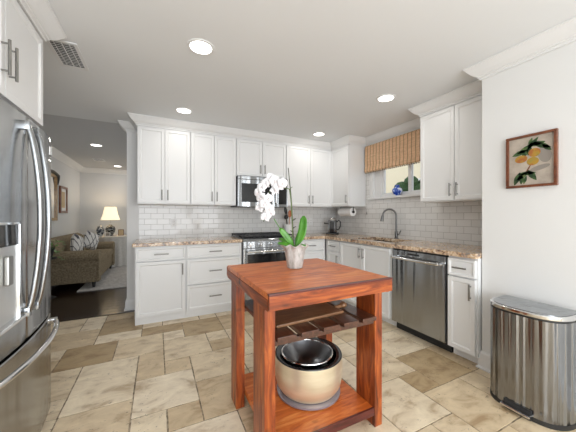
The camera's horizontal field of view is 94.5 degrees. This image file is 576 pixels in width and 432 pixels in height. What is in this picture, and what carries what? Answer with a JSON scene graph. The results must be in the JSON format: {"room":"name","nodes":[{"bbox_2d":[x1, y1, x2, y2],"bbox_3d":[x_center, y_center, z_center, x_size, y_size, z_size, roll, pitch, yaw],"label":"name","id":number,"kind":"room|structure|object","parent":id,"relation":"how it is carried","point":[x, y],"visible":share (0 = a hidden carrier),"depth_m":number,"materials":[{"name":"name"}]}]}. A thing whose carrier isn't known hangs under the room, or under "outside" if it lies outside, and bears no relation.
{"room":"kitchen","nodes":[
{"label":"kitchen","id":0,"kind":"room"},
{"bbox_2d":[51,156,79,237],"bbox_3d":[-3.946,0.004,3.965,0.140,2.422,6.000,0,0,-26],"label":"wall","id":1,"kind":"structure","parent":0,"point":[67,223],"depth_m":5.75,"materials":[{"name":"white paint"}]},
{"bbox_2d":[51,169,59,220],"bbox_3d":[-4.209,-0.372,4.738,0.070,0.915,0.720,0,0,-26],"label":"wall mirror","id":2,"kind":"object","parent":1,"relation":"attached to","point":[55,177],"visible":0.51,"depth_m":4.93,"materials":[{"name":"gold metal"}]},
{"bbox_2d":[51,176,54,217],"bbox_3d":[-4.228,-0.340,4.713,0.011,0.750,0.590,0,0,-26],"label":"mirror glass","id":3,"kind":"object","parent":2,"relation":"attached to","point":[52,177],"depth_m":4.89,"materials":[{"name":"white"}]},
{"bbox_2d":[59,186,67,212],"bbox_3d":[-4.549,-0.328,5.390,0.035,0.535,0.450,0,0,-26],"label":"framed print","id":4,"kind":"object","parent":1,"relation":"attached to","point":[63,191],"visible":1,"depth_m":5.40,"materials":[{"name":"brown wood"}]},
{"bbox_2d":[62,192,64,207],"bbox_3d":[-4.553,-0.328,5.388,0.001,0.321,0.225,0,0,-26],"label":"print","id":5,"kind":"object","parent":4,"relation":"attached to","point":[63,193],"depth_m":5.40,"materials":[{"name":"beige paper"}]},
{"bbox_2d":[62,189,65,210],"bbox_3d":[-4.559,-0.328,5.385,0.011,0.445,0.360,0,0,-26],"label":"picture","id":6,"kind":"object","parent":4,"relation":"attached to","point":[63,190],"depth_m":5.43,"materials":[{"name":"white paper"}]},
{"bbox_2d":[51,145,126,174],"bbox_3d":[-2.504,-1.147,4.703,3.100,0.119,5.750,0,0,-26],"label":"trim","id":7,"kind":"structure","parent":1,"relation":"attached to","point":[57,154],"depth_m":6.37,"materials":[{"name":"white wood"}]},
{"bbox_2d":[50,283,134,319],"bbox_3d":[-2.905,1.255,5.395,3.350,0.080,4.438,0,0,-26],"label":"boards","id":8,"kind":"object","parent":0,"point":[69,303],"depth_m":3.78,"materials":[{"name":"brown wood"}]},
{"bbox_2d":[51,240,65,298],"bbox_3d":[-3.567,0.776,3.922,0.480,0.878,0.443,0,0,-26],"label":"trailing plant","id":9,"kind":"object","parent":8,"relation":"on","point":[53,250],"visible":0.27,"depth_m":3.94,"materials":[{"name":"green plant"}]},
{"bbox_2d":[51,233,114,286],"bbox_3d":[-3.967,0.782,5.164,0.800,0.835,1.940,0,0,-26],"label":"sofa","id":10,"kind":"object","parent":8,"relation":"on","point":[88,265],"visible":0.71,"depth_m":4.41,"materials":[{"name":"fabric"}]},
{"bbox_2d":[70,233,83,250],"bbox_3d":[-3.816,0.510,4.810,0.150,0.424,0.424,0,0,-22],"label":"throw pillow","id":11,"kind":"object","parent":10,"relation":"on","point":[76,242],"visible":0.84,"depth_m":4.70,"materials":[{"name":"fabric"}]},
{"bbox_2d":[83,230,99,249],"bbox_3d":[-3.884,0.490,5.244,0.150,0.443,0.443,0,0,2],"label":"throw pillow","id":12,"kind":"object","parent":10,"relation":"on","point":[91,240],"visible":0.91,"depth_m":5.17,"materials":[{"name":"fabric"}]},
{"bbox_2d":[88,248,112,257],"bbox_3d":[-4.035,0.791,5.540,0.570,0.133,0.725,0,0,-26],"label":"seat cushion","id":13,"kind":"object","parent":10,"relation":"on","point":[109,251],"depth_m":5.76,"materials":[{"name":"fabric"}]},
{"bbox_2d":[77,265,126,291],"bbox_3d":[-2.977,1.208,5.880,2.150,0.014,2.620,0,0,-26],"label":"area rug","id":14,"kind":"object","parent":8,"relation":"on","point":[115,277],"visible":0.2,"depth_m":4.88,"materials":[{"name":"grey carpet"}]},
{"bbox_2d":[80,172,126,234],"bbox_3d":[-3.808,0.004,7.332,3.360,2.422,0.120,0,0,-26],"label":"wall","id":15,"kind":"structure","parent":0,"point":[98,191],"depth_m":6.79,"materials":[{"name":"white paint"}]},
{"bbox_2d":[127,132,335,298],"bbox_3d":[-0.575,-0.040,4.231,3.405,2.510,0.120,0,0,-26],"label":"wall","id":16,"kind":"structure","parent":0,"point":[132,206],"depth_m":3.45,"materials":[{"name":"white paint"}]},
{"bbox_2d":[124,298,134,310],"bbox_3d":[-2.052,1.144,3.487,0.154,0.140,0.148,0,0,-26],"label":"baseboard","id":17,"kind":"structure","parent":16,"relation":"attached to","point":[129,303],"depth_m":3.43,"materials":[{"name":"white wood"}]},
{"bbox_2d":[137,125,189,205],"bbox_3d":[-1.598,-0.621,3.443,0.603,0.948,0.388,0,0,-26],"label":"upper cabinet","id":18,"kind":"object","parent":16,"relation":"attached to","point":[163,155],"visible":1,"depth_m":3.29,"materials":[{"name":"white wood"}]},
{"bbox_2d":[188,132,235,205],"bbox_3d":[-1.057,-0.621,3.709,0.598,0.948,0.388,0,0,-26],"label":"upper cabinet","id":19,"kind":"object","parent":16,"relation":"attached to","point":[212,157],"visible":0.98,"depth_m":3.56,"materials":[{"name":"white wood"}]},
{"bbox_2d":[139,205,334,238],"bbox_3d":[-0.542,0.077,4.175,3.140,0.448,0.008,0,0,-26],"label":"backsplash","id":20,"kind":"structure","parent":16,"relation":"attached to","point":[154,220],"depth_m":3.91,"materials":[{"name":"white tile"}]},
{"bbox_2d":[171,219,176,226],"bbox_3d":[-1.572,0.095,3.659,0.072,0.116,0.008,0,0,-26],"label":"wall outlet","id":21,"kind":"object","parent":20,"relation":"attached to","point":[173,221],"visible":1,"depth_m":3.66,"materials":[{"name":"white plastic"}]},
{"bbox_2d":[236,138,285,177],"bbox_3d":[-0.442,-0.828,4.011,0.768,0.535,0.388,0,0,-26],"label":"upper cabinet","id":22,"kind":"object","parent":16,"relation":"attached to","point":[253,158],"visible":0.88,"depth_m":3.85,"materials":[{"name":"white wood"}]},
{"bbox_2d":[231,176,287,207],"bbox_3d":[-0.424,-0.343,3.969,0.757,0.425,0.454,0,0,-26],"label":"microwave","id":23,"kind":"object","parent":22,"relation":"attached to","point":[246,186],"visible":0.69,"depth_m":3.73,"materials":[{"name":"silver metal"}]},
{"bbox_2d":[118,79,481,150],"bbox_3d":[-0.025,-1.140,3.619,4.188,0.108,1.929,0,0,13],"label":"trim","id":24,"kind":"structure","parent":16,"relation":"attached to","point":[471,90],"depth_m":3.43,"materials":[{"name":"white wood"}]},
{"bbox_2d":[285,145,330,207],"bbox_3d":[0.284,-0.621,4.369,0.848,0.948,0.388,0,0,-26],"label":"upper cabinet","id":25,"kind":"object","parent":16,"relation":"attached to","point":[309,168],"visible":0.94,"depth_m":4.21,"materials":[{"name":"white wood"}]},
{"bbox_2d":[39,0,575,169],"bbox_3d":[-0.715,-1.250,2.830,4.935,0.110,10.990,0,0,-26],"label":"ceiling","id":26,"kind":"structure","parent":0,"point":[293,68],"depth_m":2.06,"materials":[{"name":"white paint"}]},
{"bbox_2d":[46,40,88,70],"bbox_3d":[-1.629,-1.190,1.974,0.180,0.008,0.380,0,0,-26],"label":"ceiling vent","id":27,"kind":"object","parent":26,"relation":"in","point":[68,54],"visible":0.88,"depth_m":1.96,"materials":[{"name":"white metal"}]},
{"bbox_2d":[92,158,105,161],"bbox_3d":[-4.051,-1.202,5.697,0.200,0.008,0.300,0,0,-26],"label":"ceiling vent","id":28,"kind":"object","parent":26,"relation":"in","point":[94,159],"visible":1,"depth_m":5.65,"materials":[{"name":"white metal"}]},
{"bbox_2d":[175,107,192,113],"bbox_3d":[-1.179,-1.192,3.013,0.186,0.006,0.186,0,0,-26],"label":"recessed light","id":29,"kind":"object","parent":26,"relation":"in","point":[182,110],"visible":1,"depth_m":3.00,"materials":[{"name":"white"}]},
{"bbox_2d":[177,108,190,112],"bbox_3d":[-1.179,-1.192,3.013,0.144,0.002,0.144,0,0,-26],"label":"diffuser","id":30,"kind":"object","parent":29,"relation":"attached to","point":[181,110],"depth_m":3.00,"materials":[{"name":"white"}]},
{"bbox_2d":[187,38,214,55],"bbox_3d":[-0.616,-1.192,1.881,0.186,0.006,0.186,0,0,-26],"label":"recessed light","id":31,"kind":"object","parent":26,"relation":"in","point":[198,46],"visible":1,"depth_m":1.87,"materials":[{"name":"white plastic"}]},
{"bbox_2d":[190,41,211,53],"bbox_3d":[-0.616,-1.192,1.881,0.144,0.002,0.144,0,0,-26],"label":"diffuser","id":32,"kind":"object","parent":31,"relation":"attached to","point":[197,47],"depth_m":1.88,"materials":[{"name":"white"}]},
{"bbox_2d":[313,132,324,135],"bbox_3d":[0.451,-1.192,3.878,0.186,0.006,0.186,0,0,-26],"label":"recessed light","id":33,"kind":"object","parent":26,"relation":"in","point":[316,133],"visible":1,"depth_m":3.88,"materials":[{"name":"white"}]},
{"bbox_2d":[376,94,395,101],"bbox_3d":[0.992,-1.192,2.695,0.186,0.006,0.186,0,0,-26],"label":"recessed light","id":34,"kind":"object","parent":26,"relation":"in","point":[386,97],"visible":1,"depth_m":2.69,"materials":[{"name":"white plastic"}]},
{"bbox_2d":[41,311,575,431],"bbox_3d":[0.474,1.255,0.735,4.700,0.080,6.900,0,0,-26],"label":"floor","id":35,"kind":"structure","parent":0,"point":[110,382],"depth_m":1.95,"materials":[{"name":"tile"}]},
{"bbox_2d":[0,98,58,431],"bbox_3d":[-1.552,0.369,1.123,0.831,1.692,0.911,0,0,-26],"label":"refrigerator","id":36,"kind":"object","parent":35,"relation":"on","point":[26,336],"visible":1,"depth_m":1.23,"materials":[{"name":"grey metal"}]},
{"bbox_2d":[59,311,130,321],"bbox_3d":[-2.578,1.211,3.088,1.300,0.008,0.042,0,0,-26],"label":"trim","id":37,"kind":"structure","parent":35,"relation":"on","point":[125,311],"depth_m":3.19,"materials":[{"name":"brown wood"}]},
{"bbox_2d":[135,245,185,325],"bbox_3d":[-1.571,0.778,3.291,0.527,0.874,0.682,0,0,-26],"label":"base cabinet","id":38,"kind":"object","parent":35,"relation":"on","point":[160,271],"visible":0.92,"depth_m":3.02,"materials":[{"name":"white wood"}]},
{"bbox_2d":[186,242,240,317],"bbox_3d":[-1.030,0.778,3.557,0.674,0.874,0.682,0,0,-26],"label":"base cabinet","id":39,"kind":"object","parent":35,"relation":"on","point":[208,286],"visible":0.77,"depth_m":3.26,"materials":[{"name":"white wood"}]},
{"bbox_2d":[132,236,241,246],"bbox_3d":[-1.281,0.321,3.441,1.229,0.039,0.656,0,0,-26],"label":"countertop","id":40,"kind":"structure","parent":39,"relation":"on","point":[218,239],"depth_m":3.27,"materials":[{"name":"stone"}]},
{"bbox_2d":[231,232,294,299],"bbox_3d":[-0.367,0.737,3.849,0.760,0.957,0.708,0,0,-26],"label":"range","id":41,"kind":"object","parent":35,"relation":"on","point":[259,247],"visible":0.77,"depth_m":3.54,"materials":[{"name":"grey metal"}]},
{"bbox_2d":[232,235,291,238],"bbox_3d":[-0.382,0.295,3.880,0.736,0.010,0.620,0,0,-26],"label":"cooktop","id":42,"kind":"object","parent":41,"relation":"in","point":[236,236],"depth_m":3.60,"materials":[{"name":"black glass"}]},
{"bbox_2d":[227,258,392,431],"bbox_3d":[0.076,0.780,1.686,0.747,0.870,0.802,0,0,-26],"label":"island table","id":43,"kind":"object","parent":35,"relation":"on","point":[272,287],"visible":0.94,"depth_m":1.48,"materials":[{"name":"red wood"}]},
{"bbox_2d":[254,168,308,268],"bbox_3d":[-0.040,0.011,1.778,0.364,0.665,0.192,0,0,0],"label":"orchid plant","id":44,"kind":"object","parent":43,"relation":"on","point":[294,253],"visible":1,"depth_m":1.74,"materials":[{"name":"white plant"}]},
{"bbox_2d":[275,337,341,410],"bbox_3d":[0.129,0.982,1.696,0.426,0.240,0.426,0,0,-26],"label":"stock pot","id":45,"kind":"object","parent":43,"relation":"on","point":[308,389],"visible":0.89,"depth_m":1.52,"materials":[{"name":"beige"}]},
{"bbox_2d":[281,339,332,367],"bbox_3d":[0.120,0.907,1.681,0.327,0.118,0.327,0,0,-26],"label":"metal bowl","id":46,"kind":"object","parent":45,"relation":"in","point":[307,353],"visible":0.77,"depth_m":1.75,"materials":[{"name":"silver metal"}]},
{"bbox_2d":[245,372,372,431],"bbox_3d":[0.073,1.121,1.688,0.618,0.037,0.634,0,0,-26],"label":"shelf","id":47,"kind":"object","parent":43,"relation":"attached to","point":[351,407],"depth_m":1.49,"materials":[{"name":"brown wood"}]},
{"bbox_2d":[275,301,346,327],"bbox_3d":[0.109,0.549,1.578,0.519,0.041,0.250,0,0,-29],"label":"cutting board","id":48,"kind":"object","parent":43,"relation":"on","point":[291,316],"visible":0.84,"depth_m":1.51,"materials":[{"name":"brown wood"}]},
{"bbox_2d":[301,239,324,259],"bbox_3d":[0.202,0.778,4.164,0.526,0.874,0.682,0,0,-26],"label":"base cabinet","id":49,"kind":"object","parent":35,"relation":"on","point":[316,249],"visible":0.23,"depth_m":3.93,"materials":[{"name":"white wood"}]},
{"bbox_2d":[326,239,344,301],"bbox_3d":[0.916,0.778,3.987,0.702,0.874,0.366,0,0,-26],"label":"base cabinet","id":50,"kind":"object","parent":35,"relation":"on","point":[332,246],"visible":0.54,"depth_m":3.82,"materials":[{"name":"white wood"}]},
{"bbox_2d":[340,241,396,326],"bbox_3d":[1.196,0.778,3.418,0.702,0.874,0.898,0,0,-26],"label":"base cabinet","id":51,"kind":"object","parent":35,"relation":"on","point":[370,258],"visible":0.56,"depth_m":3.13,"materials":[{"name":"white wood"}]},
{"bbox_2d":[290,233,481,258],"bbox_3d":[0.950,0.321,3.372,1.169,0.039,2.750,0,0,-26],"label":"countertop","id":52,"kind":"structure","parent":51,"relation":"on","point":[451,249],"depth_m":2.88,"materials":[{"name":"stone"}]},
{"bbox_2d":[284,224,291,233],"bbox_3d":[0.000,0.215,4.213,0.140,0.168,0.140,0,0,-26],"label":"utensil crock","id":53,"kind":"object","parent":52,"relation":"on","point":[287,227],"visible":0.71,"depth_m":4.16,"materials":[{"name":"white ceramic"}]},
{"bbox_2d":[324,217,340,233],"bbox_3d":[0.742,0.154,4.446,0.280,0.290,0.220,0,0,14],"label":"coffee maker","id":54,"kind":"object","parent":52,"relation":"on","point":[332,222],"visible":1,"depth_m":4.38,"materials":[{"name":"black"}]},
{"bbox_2d":[380,208,400,238],"bbox_3d":[1.378,0.099,3.568,0.274,0.401,0.072,0,0,32],"label":"faucet","id":55,"kind":"object","parent":52,"relation":"on","point":[384,211],"visible":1,"depth_m":3.54,"materials":[{"name":"grey metal"}]},
{"bbox_2d":[391,248,453,352],"bbox_3d":[1.488,0.782,2.716,0.664,0.866,0.600,0,0,-26],"label":"dishwasher","id":56,"kind":"object","parent":35,"relation":"on","point":[420,279],"visible":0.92,"depth_m":2.54,"materials":[{"name":"grey metal"}]},
{"bbox_2d":[448,256,481,363],"bbox_3d":[1.720,0.778,2.352,0.702,0.874,0.238,0,0,-26],"label":"base cabinet","id":57,"kind":"object","parent":35,"relation":"on","point":[465,274],"visible":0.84,"depth_m":2.19,"materials":[{"name":"white wood"}]},
{"bbox_2d":[490,295,575,430],"bbox_3d":[1.526,0.894,1.693,0.344,0.642,0.426,0,0,-26],"label":"trash can","id":58,"kind":"object","parent":35,"relation":"on","point":[533,343],"visible":1,"depth_m":1.57,"materials":[{"name":"silver metal"}]},
{"bbox_2d":[336,173,479,207],"bbox_3d":[1.545,0.010,3.666,0.140,2.410,2.765,0,0,-26],"label":"wall","id":59,"kind":"structure","parent":0,"point":[369,173],"depth_m":4.10,"materials":[{"name":"white paint"}]},
{"bbox_2d":[331,144,365,206],"bbox_3d":[0.950,-0.621,4.286,0.378,0.948,0.452,0,0,-26],"label":"upper cabinet","id":60,"kind":"object","parent":59,"relation":"attached to","point":[348,176],"visible":1,"depth_m":4.12,"materials":[{"name":"white wood"}]},
{"bbox_2d":[338,207,355,215],"bbox_3d":[0.950,-0.072,4.288,0.128,0.147,0.336,0,0,-26],"label":"paper towel roll","id":61,"kind":"object","parent":60,"relation":"attached to","point":[342,211],"visible":1,"depth_m":4.20,"materials":[{"name":"white paper"}]},
{"bbox_2d":[367,162,419,199],"bbox_3d":[1.530,-0.616,3.612,0.155,0.738,1.110,0,0,-26],"label":"window","id":62,"kind":"structure","parent":59,"relation":"in","point":[382,183],"depth_m":3.71,"materials":[{"name":"white"}]},
{"bbox_2d":[364,129,419,213],"bbox_3d":[1.460,-0.550,3.592,0.055,1.050,1.174,0,0,-26],"label":"bamboo shade","id":63,"kind":"object","parent":62,"relation":"attached to","point":[403,149],"visible":0.82,"depth_m":3.60,"materials":[{"name":"bamboo"},{"name":"fabric"}]},
{"bbox_2d":[392,185,401,195],"bbox_3d":[1.486,-0.348,3.618,0.132,0.142,0.132,0,0,-26],"label":"porcelain vase","id":64,"kind":"object","parent":62,"relation":"on","point":[396,190],"visible":0.92,"depth_m":3.58,"materials":[{"name":"blue ceramic"}]},
{"bbox_2d":[335,173,481,245],"bbox_3d":[1.480,-0.382,3.631,0.008,1.366,2.754,0,0,-26],"label":"backsplash","id":65,"kind":"structure","parent":59,"relation":"attached to","point":[460,222],"depth_m":3.33,"materials":[{"name":"white tile"}]},
{"bbox_2d":[420,95,481,202],"bbox_3d":[1.753,-0.621,2.653,0.378,0.948,0.754,0,0,-26],"label":"upper cabinet","id":66,"kind":"object","parent":59,"relation":"attached to","point":[450,137],"visible":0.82,"depth_m":2.60,"materials":[{"name":"white wood"}]},
{"bbox_2d":[482,41,575,353],"bbox_3d":[2.706,0.010,0.621,0.745,2.410,3.725,0,0,-26],"label":"wall","id":67,"kind":"structure","parent":0,"point":[529,233],"depth_m":1.85,"materials":[{"name":"white paint"}]},
{"bbox_2d":[476,350,489,372],"bbox_3d":[2.400,1.144,0.487,0.134,0.140,3.754,0,0,-26],"label":"baseboard","id":68,"kind":"structure","parent":67,"relation":"attached to","point":[484,360],"depth_m":2.10,"materials":[{"name":"white wood"}]},
{"bbox_2d":[463,16,575,80],"bbox_3d":[2.582,-1.140,0.611,0.696,0.108,3.817,0,0,-26],"label":"trim","id":69,"kind":"structure","parent":67,"relation":"attached to","point":[559,35],"depth_m":1.83,"materials":[{"name":"white"}]},
{"bbox_2d":[506,128,558,188],"bbox_3d":[1.677,-0.383,1.839,0.026,0.366,0.280,0,0,-26],"label":"painting","id":70,"kind":"object","parent":67,"relation":"attached to","point":[532,160],"visible":1,"depth_m":1.82,"materials":[{"name":"brown wood"}]},
{"bbox_3d":[-4.310,0.844,6.539,0.720,0.712,0.720,0,0,-26],"label":"side table","id":71,"kind":"object","parent":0,"visible":0},
{"bbox_2d":[99,235,126,266],"bbox_3d":[-4.306,0.840,6.541,0.820,0.712,0.824,0,0,-26],"label":"tablecloth","id":72,"kind":"object","parent":71,"relation":"on","point":[120,241],"visible":0.38,"depth_m":6.32,"materials":[{"name":"fabric"}]},
{"bbox_2d":[96,224,103,235],"bbox_3d":[-4.450,0.341,6.303,0.160,0.282,0.160,0,0,-26],"label":"ginger jar","id":73,"kind":"object","parent":72,"relation":"on","point":[100,230],"visible":0.95,"depth_m":6.25,"materials":[{"name":"white ceramic"}]},
{"bbox_2d":[101,207,119,235],"bbox_3d":[-4.328,0.132,6.486,0.398,0.700,0.398,0,0,-26],"label":"table lamp","id":74,"kind":"object","parent":72,"relation":"on","point":[109,213],"visible":0.95,"depth_m":6.39,"materials":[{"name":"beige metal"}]},
{"bbox_2d":[118,229,123,235],"bbox_3d":[-4.126,0.406,6.573,0.120,0.150,0.018,0,0,-38],"label":"photo frame","id":75,"kind":"object","parent":72,"relation":"on","point":[120,231],"visible":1,"depth_m":6.56,"materials":[{"name":"brown wood"}]},
{"bbox_3d":[-1.243,0.010,-0.712,0.140,2.410,4.820,0,0,-26],"label":"wall","id":76,"kind":"structure","parent":0,"visible":0},
{"bbox_2d":[0,0,42,125],"bbox_3d":[-1.616,-0.818,1.080,0.754,0.555,0.935,0,0,-26],"label":"upper cabinet","id":77,"kind":"object","parent":76,"relation":"attached to","point":[21,46],"visible":0.94,"depth_m":1.39,"materials":[{"name":"white wood"}]},
{"bbox_2d":[16,0,65,41],"bbox_3d":[-1.613,-1.140,1.124,0.818,0.108,1.042,0,0,-26],"label":"trim","id":78,"kind":"structure","parent":76,"relation":"attached to","point":[40,13],"depth_m":1.53,"materials":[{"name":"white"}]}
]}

